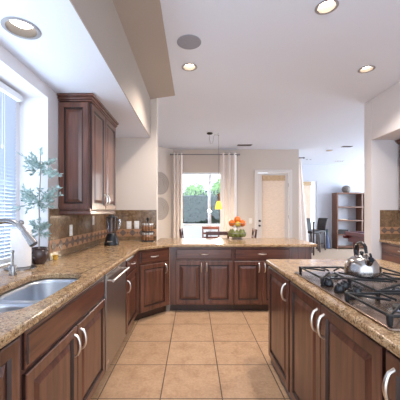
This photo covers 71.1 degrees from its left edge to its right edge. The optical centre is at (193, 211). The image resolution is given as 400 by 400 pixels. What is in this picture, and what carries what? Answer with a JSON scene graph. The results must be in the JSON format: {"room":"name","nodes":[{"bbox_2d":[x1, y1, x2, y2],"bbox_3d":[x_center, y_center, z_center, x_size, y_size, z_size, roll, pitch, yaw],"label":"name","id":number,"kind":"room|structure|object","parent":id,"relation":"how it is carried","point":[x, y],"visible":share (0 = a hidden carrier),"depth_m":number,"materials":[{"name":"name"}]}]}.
{"room":"kitchen","nodes":[
{"label":"kitchen","id":0,"kind":"room"},
{"bbox_2d":[0,44,102,263],"bbox_3d":[-1.442,-0.210,1.450,0.315,3.100,5.500,0,0,0],"label":"wall","id":1,"kind":"structure","parent":0,"point":[37,115],"depth_m":2.47,"materials":[{"name":"white paint"}]},
{"bbox_2d":[0,185,14,264],"bbox_3d":[-1.570,-0.293,1.210,0.060,1.434,2.420,0,0,0],"label":"window","id":2,"kind":"structure","parent":1,"relation":"in","point":[7,261],"depth_m":2.37,"materials":[{"name":"white plastic"}]},
{"bbox_2d":[0,81,21,261],"bbox_3d":[-1.495,-0.305,1.215,0.060,1.380,2.370,0,0,0],"label":"window blind","id":3,"kind":"object","parent":1,"relation":"attached to","point":[9,97],"visible":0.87,"depth_m":2.25,"materials":[{"name":"white plastic"}]},
{"bbox_2d":[0,17,40,39],"bbox_3d":[-1.045,-1.151,1.700,0.212,0.085,0.212,0,0,0],"label":"recessed light","id":4,"kind":"object","parent":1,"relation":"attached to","point":[18,27],"visible":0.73,"depth_m":1.73,"materials":[{"name":"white metal"}]},
{"bbox_2d":[0,0,149,137],"bbox_3d":[-0.971,-1.125,1.450,0.629,0.020,5.500,0,0,0],"label":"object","id":5,"kind":"structure","parent":1,"relation":"attached to","point":[65,57],"depth_m":2.01,"materials":[{"name":"paint"}]},
{"bbox_2d":[48,209,108,259],"bbox_3d":[-1.275,0.198,3.337,0.016,0.455,1.723,0,0,0],"label":"backsplash","id":6,"kind":"structure","parent":1,"relation":"attached to","point":[85,234],"depth_m":2.97,"materials":[{"name":"brown tile"}]},
{"bbox_2d":[69,225,72,235],"bbox_3d":[-1.268,0.190,2.900,0.008,0.116,0.072,0,0,0],"label":"wall outlet","id":7,"kind":"object","parent":6,"relation":"attached to","point":[70,226],"visible":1,"depth_m":2.89,"materials":[{"name":"white plastic"}]},
{"bbox_2d":[57,93,118,214],"bbox_3d":[-1.106,-0.542,3.067,0.352,1.142,0.905,0,0,0],"label":"upper cabinet","id":8,"kind":"object","parent":1,"relation":"attached to","point":[87,129],"visible":1,"depth_m":2.66,"materials":[{"name":"brown wood"}]},
{"bbox_2d":[116,98,157,240],"bbox_3d":[-1.275,-0.210,4.265,1.450,3.100,0.130,0,0,0],"label":"wall partition","id":9,"kind":"structure","parent":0,"point":[136,158],"depth_m":4.20,"materials":[{"name":"beige paint"}]},
{"bbox_2d":[69,0,149,136],"bbox_3d":[-0.651,-1.415,1.450,0.007,0.600,5.500,0,0,0],"label":"trim","id":10,"kind":"structure","parent":9,"relation":"attached to","point":[100,18],"depth_m":2.35,"materials":[{"name":"beige paint"}]},
{"bbox_2d":[109,210,156,239],"bbox_3d":[-0.912,0.198,4.190,0.715,0.455,0.016,0,0,0],"label":"backsplash","id":11,"kind":"structure","parent":9,"relation":"attached to","point":[118,225],"depth_m":4.19,"materials":[{"name":"brown tile"}]},
{"bbox_2d":[127,221,130,228],"bbox_3d":[-0.965,0.195,4.183,0.072,0.116,0.008,0,0,0],"label":"wall outlet","id":12,"kind":"object","parent":11,"relation":"attached to","point":[128,222],"visible":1,"depth_m":4.18,"materials":[{"name":"white plastic"}]},
{"bbox_2d":[134,221,138,228],"bbox_3d":[-0.850,0.192,4.183,0.072,0.116,0.008,0,0,0],"label":"wall outlet","id":13,"kind":"object","parent":11,"relation":"attached to","point":[136,223],"visible":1,"depth_m":4.18,"materials":[{"name":"white plastic"}]},
{"bbox_2d":[113,0,174,98],"bbox_3d":[-0.475,-1.725,1.450,0.390,0.070,5.500,0,0,0],"label":"trim","id":14,"kind":"structure","parent":9,"relation":"attached to","point":[142,23],"depth_m":2.83,"materials":[{"name":"beige paint"}]},
{"bbox_2d":[158,146,172,259],"bbox_3d":[-1.285,-0.210,7.265,0.127,3.100,1.867,0,0,45],"label":"wall","id":15,"kind":"structure","parent":0,"point":[165,160],"depth_m":7.74,"materials":[{"name":"beige paint"}]},
{"bbox_2d":[158,197,168,219],"bbox_3d":[-0.900,-0.090,7.540,0.025,0.610,0.610,0,0,45],"label":"disc","id":16,"kind":"object","parent":15,"relation":"attached to","point":[163,207],"visible":0.65,"depth_m":7.59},
{"bbox_2d":[158,172,168,194],"bbox_3d":[-0.900,-0.775,7.540,0.025,0.610,0.610,0,0,45],"label":"disc","id":17,"kind":"object","parent":15,"relation":"attached to","point":[163,182],"visible":0.58,"depth_m":7.59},
{"bbox_2d":[90,248,363,399],"bbox_3d":[3.100,1.366,4.600,10.200,0.068,11.800,0,0,0],"label":"floor","id":18,"kind":"structure","parent":0,"point":[169,354],"depth_m":2.54,"materials":[{"name":"tile"}]},
{"bbox_2d":[0,336,19,399],"bbox_3d":[-0.946,0.903,0.613,0.628,0.873,0.985,0,0,0],"label":"base cabinet","id":19,"kind":"object","parent":18,"relation":"on","point":[10,353],"visible":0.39,"depth_m":1.03,"materials":[{"name":"brown wood"}]},
{"bbox_2d":[2,276,104,399],"bbox_3d":[-0.946,0.903,1.624,0.628,0.873,1.022,0,0,0],"label":"base cabinet","id":20,"kind":"object","parent":18,"relation":"on","point":[62,356],"visible":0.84,"depth_m":1.50,"materials":[{"name":"brown wood"}]},
{"bbox_2d":[0,238,316,348],"bbox_3d":[0.060,0.446,2.045,3.190,0.040,5.090,0,0,0],"label":"countertop","id":21,"kind":"structure","parent":20,"relation":"on","point":[88,265],"depth_m":2.14,"materials":[{"name":"stone"}]},
{"bbox_2d":[9,250,16,275],"bbox_3d":[-1.220,0.342,1.890,0.048,0.169,0.048,0,0,0],"label":"soap dispenser","id":22,"kind":"object","parent":21,"relation":"on","point":[12,268],"visible":1,"depth_m":1.88,"materials":[{"name":"metal"}]},
{"bbox_2d":[0,218,37,246],"bbox_3d":[-1.062,0.230,1.637,0.336,0.391,0.133,0,0,0],"label":"faucet","id":23,"kind":"object","parent":21,"relation":"on","point":[31,241],"visible":1,"depth_m":1.59,"materials":[{"name":"metal"}]},
{"bbox_2d":[4,220,36,270],"bbox_3d":[-1.300,0.243,2.110,0.210,0.365,0.210,0,0,0],"label":"paper towel holder","id":24,"kind":"object","parent":21,"relation":"on","point":[22,251],"visible":0.67,"depth_m":2.05,"materials":[{"name":"paper"}]},
{"bbox_2d":[12,146,62,264],"bbox_3d":[-1.271,-0.058,2.310,0.371,0.967,0.311,0,0,-11],"label":"topiary plant","id":25,"kind":"object","parent":21,"relation":"on","point":[39,255],"visible":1,"depth_m":2.28,"materials":[{"name":"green plant"}]},
{"bbox_2d":[0,279,76,312],"bbox_3d":[-0.913,0.573,1.573,0.359,0.214,0.781,0,0,0],"label":"sink","id":26,"kind":"object","parent":21,"relation":"in","point":[28,294],"visible":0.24,"depth_m":1.81,"materials":[{"name":"metal"}]},
{"bbox_2d":[104,215,118,245],"bbox_3d":[-1.060,0.232,3.620,0.185,0.388,0.184,0,0,-39],"label":"blender","id":27,"kind":"object","parent":21,"relation":"on","point":[111,239],"visible":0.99,"depth_m":3.56,"materials":[{"name":"black plastic"}]},
{"bbox_2d":[141,217,154,241],"bbox_3d":[-0.665,0.252,4.075,0.195,0.348,0.195,0,0,0],"label":"spice rack","id":28,"kind":"object","parent":21,"relation":"on","point":[147,218],"visible":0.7,"depth_m":4.04,"materials":[{"name":"black plastic"}]},
{"bbox_2d":[227,223,246,239],"bbox_3d":[0.685,0.251,4.420,0.306,0.350,0.306,0,0,0],"label":"fruit stand","id":29,"kind":"object","parent":21,"relation":"on","point":[231,223],"visible":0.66,"depth_m":4.33,"materials":[{"name":"metal"}]},
{"bbox_2d":[234,216,240,221],"bbox_3d":[0.689,0.117,4.400,0.104,0.114,0.104,0,0,-14],"label":"orange","id":30,"kind":"object","parent":29,"relation":"on","point":[236,218],"visible":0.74,"depth_m":4.36,"materials":[{"name":"orange food"}]},
{"bbox_2d":[103,261,129,371],"bbox_3d":[-0.939,0.906,2.454,0.643,0.868,0.620,0,0,0],"label":"dishwasher","id":31,"kind":"object","parent":18,"relation":"on","point":[114,280],"visible":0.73,"depth_m":2.37,"materials":[{"name":"metal"}]},
{"bbox_2d":[125,253,136,333],"bbox_3d":[-0.946,0.903,3.074,0.628,0.873,0.603,0,0,0],"label":"base cabinet","id":32,"kind":"object","parent":18,"relation":"on","point":[131,274],"visible":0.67,"depth_m":3.03,"materials":[{"name":"brown wood"}]},
{"bbox_2d":[134,247,168,320],"bbox_3d":[-0.592,0.903,3.647,0.358,0.873,0.517,0,0,45],"label":"base cabinet","id":33,"kind":"object","parent":18,"relation":"on","point":[152,265],"visible":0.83,"depth_m":3.54,"materials":[{"name":"brown wood"}]},
{"bbox_2d":[179,228,183,237],"bbox_3d":[-0.041,0.839,5.691,0.462,1.002,0.408,0,0,3],"label":"dining chair","id":34,"kind":"object","parent":18,"relation":"on","point":[181,229],"visible":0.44,"depth_m":5.64,"materials":[{"name":"brown wood"}]},
{"bbox_2d":[170,247,232,309],"bbox_3d":[0.102,0.903,4.006,0.849,0.873,0.638,0,0,0],"label":"base cabinet","id":35,"kind":"object","parent":18,"relation":"on","point":[201,278],"visible":0.93,"depth_m":3.73,"materials":[{"name":"brown wood"}]},
{"bbox_2d":[202,226,218,237],"bbox_3d":[0.400,0.839,6.351,0.408,1.002,0.462,0,0,0],"label":"dining chair","id":36,"kind":"object","parent":18,"relation":"on","point":[203,227],"visible":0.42,"depth_m":6.55,"materials":[{"name":"brown wood"}]},
{"bbox_2d":[206,231,228,237],"bbox_3d":[0.420,0.839,5.109,0.408,1.002,0.462,0,0,0],"label":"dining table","id":37,"kind":"object","parent":18,"relation":"on","point":[207,232],"visible":0.3,"depth_m":4.88,"materials":[{"name":"brown wood"}]},
{"bbox_2d":[251,228,256,237],"bbox_3d":[1.021,0.839,5.671,0.462,1.002,0.408,0,0,3],"label":"dining chair","id":38,"kind":"object","parent":18,"relation":"on","point":[253,229],"visible":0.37,"depth_m":5.60,"materials":[{"name":"brown wood"}]},
{"bbox_2d":[232,247,311,309],"bbox_3d":[1.053,0.903,4.006,1.050,0.873,0.638,0,0,0],"label":"base cabinet","id":39,"kind":"object","parent":18,"relation":"on","point":[250,268],"visible":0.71,"depth_m":3.73,"materials":[{"name":"brown wood"}]},
{"bbox_2d":[268,266,291,399],"bbox_3d":[1.129,0.903,2.231,1.003,0.873,0.548,0,0,0],"label":"base cabinet","id":40,"kind":"object","parent":18,"relation":"on","point":[278,285],"visible":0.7,"depth_m":2.17,"materials":[{"name":"brown wood"}]},
{"bbox_2d":[306,218,320,252],"bbox_3d":[3.925,0.772,9.420,0.392,1.121,0.522,0,0,-23],"label":"bar stool","id":41,"kind":"object","parent":18,"relation":"on","point":[310,231],"visible":0.53,"depth_m":9.25,"materials":[{"name":"leather"}]},
{"bbox_2d":[313,221,314,254],"bbox_3d":[3.750,0.815,8.750,0.060,1.035,0.400,0,0,23],"label":"pub table","id":42,"kind":"object","parent":18,"relation":"on","point":[313,221],"visible":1,"depth_m":8.58,"materials":[{"name":"black metal"}]},
{"bbox_2d":[309,218,327,250],"bbox_3d":[4.418,0.772,9.880,0.522,1.121,0.392,0,0,-27],"label":"bar stool","id":43,"kind":"object","parent":18,"relation":"on","point":[321,224],"visible":0.77,"depth_m":9.89,"materials":[{"name":"leather"}]},
{"bbox_2d":[324,229,329,248],"bbox_3d":[4.900,0.982,10.280,0.230,0.700,0.230,0,0,0],"label":"vase","id":44,"kind":"object","parent":18,"relation":"on","point":[327,234],"visible":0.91,"depth_m":10.20,"materials":[{"name":"blue ceramic"}]},
{"bbox_2d":[290,282,388,399],"bbox_3d":[1.129,0.903,1.471,1.003,0.873,0.968,0,0,0],"label":"base cabinet","id":45,"kind":"object","parent":18,"relation":"on","point":[331,358],"visible":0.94,"depth_m":1.41,"materials":[{"name":"brown wood"}]},
{"bbox_2d":[266,259,399,357],"bbox_3d":[1.169,0.446,1.170,1.042,0.040,2.740,0,0,0],"label":"countertop","id":46,"kind":"structure","parent":45,"relation":"on","point":[388,339],"depth_m":1.46,"materials":[{"name":"stone"}]},
{"bbox_2d":[294,266,399,330],"bbox_3d":[1.002,0.398,1.478,0.605,0.055,0.967,0,0,0],"label":"cooktop","id":47,"kind":"object","parent":46,"relation":"in","point":[378,299],"visible":0.84,"depth_m":1.40,"materials":[{"name":"metal"}]},
{"bbox_2d":[344,241,380,277],"bbox_3d":[1.000,0.274,1.665,0.185,0.198,0.185,0,0,-41],"label":"tea kettle","id":48,"kind":"object","parent":47,"relation":"on","point":[360,265],"visible":1,"depth_m":1.61,"materials":[{"name":"metal"}]},
{"bbox_2d":[332,192,363,248],"bbox_3d":[5.735,0.318,10.283,1.140,2.045,0.375,0,0,0],"label":"bookshelf","id":49,"kind":"object","parent":18,"relation":"on","point":[359,206],"visible":0.72,"depth_m":10.20,"materials":[{"name":"brown wood"}]},
{"bbox_2d":[338,229,348,233],"bbox_3d":[5.420,0.720,10.248,0.380,0.160,0.243,0,0,0],"label":"media box","id":50,"kind":"object","parent":49,"relation":"on","point":[340,231],"visible":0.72,"depth_m":10.13,"materials":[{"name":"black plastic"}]},
{"bbox_2d":[341,185,350,191],"bbox_3d":[5.600,-0.838,10.280,0.304,0.266,0.304,0,0,0],"label":"round vase","id":51,"kind":"object","parent":49,"relation":"on","point":[346,188],"visible":0.9,"depth_m":10.17,"materials":[{"name":"grey ceramic"}]},
{"bbox_2d":[343,231,363,255],"bbox_3d":[5.315,0.931,7.050,2.480,0.802,1.310,0,0,0],"label":"pool table","id":52,"kind":"object","parent":18,"relation":"on","point":[353,236],"visible":0.34,"depth_m":7.37,"materials":[{"name":"red paint"}]},
{"bbox_2d":[382,351,399,399],"bbox_3d":[1.129,0.903,0.510,1.003,0.873,0.950,0,0,0],"label":"base cabinet","id":53,"kind":"object","parent":18,"relation":"on","point":[390,384],"visible":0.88,"depth_m":0.93,"materials":[{"name":"brown wood"}]},
{"bbox_2d":[382,242,399,263],"bbox_3d":[3.171,0.903,3.895,0.628,0.873,0.900,0,0,0],"label":"base cabinet","id":54,"kind":"object","parent":18,"relation":"on","point":[390,252],"visible":0.36,"depth_m":4.11,"materials":[{"name":"brown wood"}]},
{"bbox_3d":[3.171,0.904,2.990,0.628,0.873,0.900,0,0,0],"label":"cabinet","id":55,"kind":"object","parent":18,"relation":"on","visible":0},
{"bbox_2d":[379,239,399,244],"bbox_3d":[3.190,0.446,3.328,0.610,0.039,2.055,0,0,0],"label":"countertop","id":56,"kind":"structure","parent":55,"relation":"on","point":[391,241],"depth_m":4.18,"materials":[{"name":"stone"}]},
{"bbox_2d":[173,149,298,238],"bbox_3d":[1.190,-0.210,9.190,3.540,3.100,2.620,0,0,0],"label":"wall","id":57,"kind":"structure","parent":0,"point":[249,160],"depth_m":7.88,"materials":[{"name":"beige paint"}]},
{"bbox_2d":[183,172,219,225],"bbox_3d":[0.250,0.057,7.905,1.280,2.366,0.190,0,0,0],"label":"window","id":58,"kind":"structure","parent":57,"relation":"in","point":[183,172],"depth_m":7.93,"materials":[{"name":"white plastic"}]},
{"bbox_2d":[170,154,239,155],"bbox_3d":[0.315,-1.585,7.787,1.939,0.050,0.183,0,0,0],"label":"curtain rod","id":59,"kind":"object","parent":57,"relation":"attached to","point":[170,154],"visible":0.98,"depth_m":7.71,"materials":[{"name":"metal"}]},
{"bbox_2d":[173,153,182,237],"bbox_3d":[-0.440,-0.160,7.742,0.280,2.940,0.104,0,0,0],"label":"curtain","id":60,"kind":"object","parent":59,"relation":"hanging from","point":[177,159],"visible":0.83,"depth_m":7.74,"materials":[{"name":"white fabric"}]},
{"bbox_2d":[220,153,236,237],"bbox_3d":[0.970,-0.160,7.742,0.460,2.940,0.114,0,0,0],"label":"curtain","id":61,"kind":"object","parent":59,"relation":"hanging from","point":[228,163],"visible":0.8,"depth_m":7.74,"materials":[{"name":"white fabric"}]},
{"bbox_2d":[254,170,291,237],"bbox_3d":[2.235,0.075,7.877,1.060,2.530,0.116,0,0,0],"label":"door","id":62,"kind":"structure","parent":57,"relation":"in","point":[258,183],"depth_m":7.87,"materials":[{"name":"white paint"}]},
{"bbox_2d":[262,175,284,237],"bbox_3d":[2.250,0.020,7.870,0.640,2.100,0.039,0,0,0],"label":"woven shade","id":63,"kind":"object","parent":62,"relation":"attached to","point":[273,185],"visible":0.83,"depth_m":7.86,"materials":[{"name":"white"}]},
{"bbox_3d":[3.148,-1.625,8.400,0.372,0.048,0.046,0,0,0],"label":"rod","id":64,"kind":"object","parent":57,"relation":"attached to","visible":0},
{"bbox_2d":[299,158,308,241],"bbox_3d":[3.320,-0.150,8.402,0.360,2.920,0.044,0,0,0],"label":"drape","id":65,"kind":"object","parent":64,"relation":"hanging from","point":[303,232],"visible":0.76,"depth_m":8.39,"materials":[{"name":"white fabric"}]},
{"bbox_2d":[158,0,399,164],"bbox_3d":[3.100,-1.770,4.650,10.200,0.020,11.900,0,0,0],"label":"ceiling","id":66,"kind":"structure","parent":0,"point":[269,74],"depth_m":3.53,"materials":[{"name":"paint"}]},
{"bbox_2d":[177,34,200,49],"bbox_3d":[-0.047,-1.756,2.900,0.252,0.008,0.252,0,0,0],"label":"ceiling speaker","id":67,"kind":"object","parent":66,"relation":"attached to","point":[189,42],"visible":1,"depth_m":2.89},
{"bbox_2d":[182,63,196,70],"bbox_3d":[-0.050,-1.796,3.400,0.190,0.085,0.190,0,0,0],"label":"recessed light","id":68,"kind":"object","parent":66,"relation":"in","point":[188,66],"visible":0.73,"depth_m":3.44,"materials":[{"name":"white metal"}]},
{"bbox_2d":[207,132,221,208],"bbox_3d":[0.465,-0.910,6.240,0.340,1.700,0.160,0,0,0],"label":"pendant lamp","id":69,"kind":"object","parent":66,"relation":"hanging from","point":[218,205],"visible":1,"depth_m":6.24,"materials":[{"name":"metal"},{"name":"amber glass"}]},
{"bbox_2d":[315,0,338,14],"bbox_3d":[1.140,-1.796,2.400,0.190,0.085,0.190,0,0,0],"label":"recessed light","id":70,"kind":"object","parent":66,"relation":"in","point":[324,7],"visible":0.97,"depth_m":2.43,"materials":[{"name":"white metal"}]},
{"bbox_2d":[358,65,375,72],"bbox_3d":[2.130,-1.796,3.450,0.190,0.085,0.190,0,0,0],"label":"recessed light","id":71,"kind":"object","parent":66,"relation":"in","point":[365,69],"visible":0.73,"depth_m":3.48,"materials":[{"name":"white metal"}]},
{"bbox_2d":[301,165,363,244],"bbox_3d":[5.505,-0.210,10.560,5.390,3.100,0.120,0,0,0],"label":"wall","id":72,"kind":"structure","parent":0,"point":[329,179],"depth_m":10.50,"materials":[{"name":"grey paint"}]},
{"bbox_2d":[303,181,315,233],"bbox_3d":[4.260,-0.160,10.565,0.720,2.000,0.070,0,0,0],"label":"window","id":73,"kind":"structure","parent":72,"relation":"in","point":[314,182],"depth_m":10.53,"materials":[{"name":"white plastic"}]},
{"bbox_2d":[303,182,311,220],"bbox_3d":[4.130,-0.185,10.460,0.540,1.890,0.040,0,0,0],"label":"woven shade","id":74,"kind":"object","parent":73,"relation":"attached to","point":[306,185],"visible":0.37,"depth_m":10.46,"materials":[{"name":"white"}]},
{"bbox_2d":[364,81,399,259],"bbox_3d":[3.185,-0.210,1.625,0.830,3.100,5.850,0,0,0],"label":"wall","id":75,"kind":"structure","parent":0,"point":[382,112],"depth_m":4.36,"materials":[{"name":"white paint"}]},
{"bbox_2d":[380,210,399,238],"bbox_3d":[3.197,0.198,4.350,0.595,0.455,0.016,0,0,0],"label":"backsplash","id":76,"kind":"structure","parent":75,"relation":"attached to","point":[389,219],"depth_m":4.35,"materials":[{"name":"brown tile"}]},
{"label":"outside","id":77,"kind":"structure","parent":0,"visible":0},
{"bbox_2d":[0,223,312,265],"bbox_3d":[1.000,1.500,24.015,30.000,0.080,31.970,0,0,0],"label":"ground","id":78,"kind":"structure","parent":77,"point":[311,223],"depth_m":16.69,"materials":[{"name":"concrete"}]},
{"bbox_2d":[183,182,207,194],"bbox_3d":[0.096,-0.023,14.192,1.449,2.966,1.403,0,0,0],"label":"tree","id":79,"kind":"object","parent":78,"relation":"on","point":[192,187],"visible":0.23,"depth_m":13.95,"materials":[{"name":"green plant"}]},
{"bbox_2d":[183,189,219,223],"bbox_3d":[0.112,0.340,12.209,4.319,2.746,1.261,0,0,0],"label":"hedge","id":80,"kind":"object","parent":78,"relation":"on","point":[195,207],"visible":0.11,"depth_m":11.84,"materials":[{"name":"green plant"}]},
{"bbox_2d":[183,226,219,237],"bbox_3d":[0.500,0.965,11.325,7.040,0.990,0.210,0,0,0],"label":"wall","id":81,"kind":"structure","parent":78,"relation":"on","point":[188,231],"depth_m":11.25,"materials":[{"name":"white paint"}]},
{"bbox_2d":[208,174,211,236],"bbox_3d":[0.600,0.010,10.600,0.300,2.902,0.300,0,0,0],"label":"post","id":82,"kind":"object","parent":78,"relation":"on","point":[209,179],"visible":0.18,"depth_m":10.55,"materials":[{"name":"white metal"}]},
{"bbox_2d":[211,178,219,195],"bbox_3d":[1.452,-0.113,13.998,1.456,3.145,1.442,0,0,0],"label":"tree","id":83,"kind":"object","parent":78,"relation":"on","point":[215,184],"visible":0.12,"depth_m":13.78,"materials":[{"name":"green plant"}]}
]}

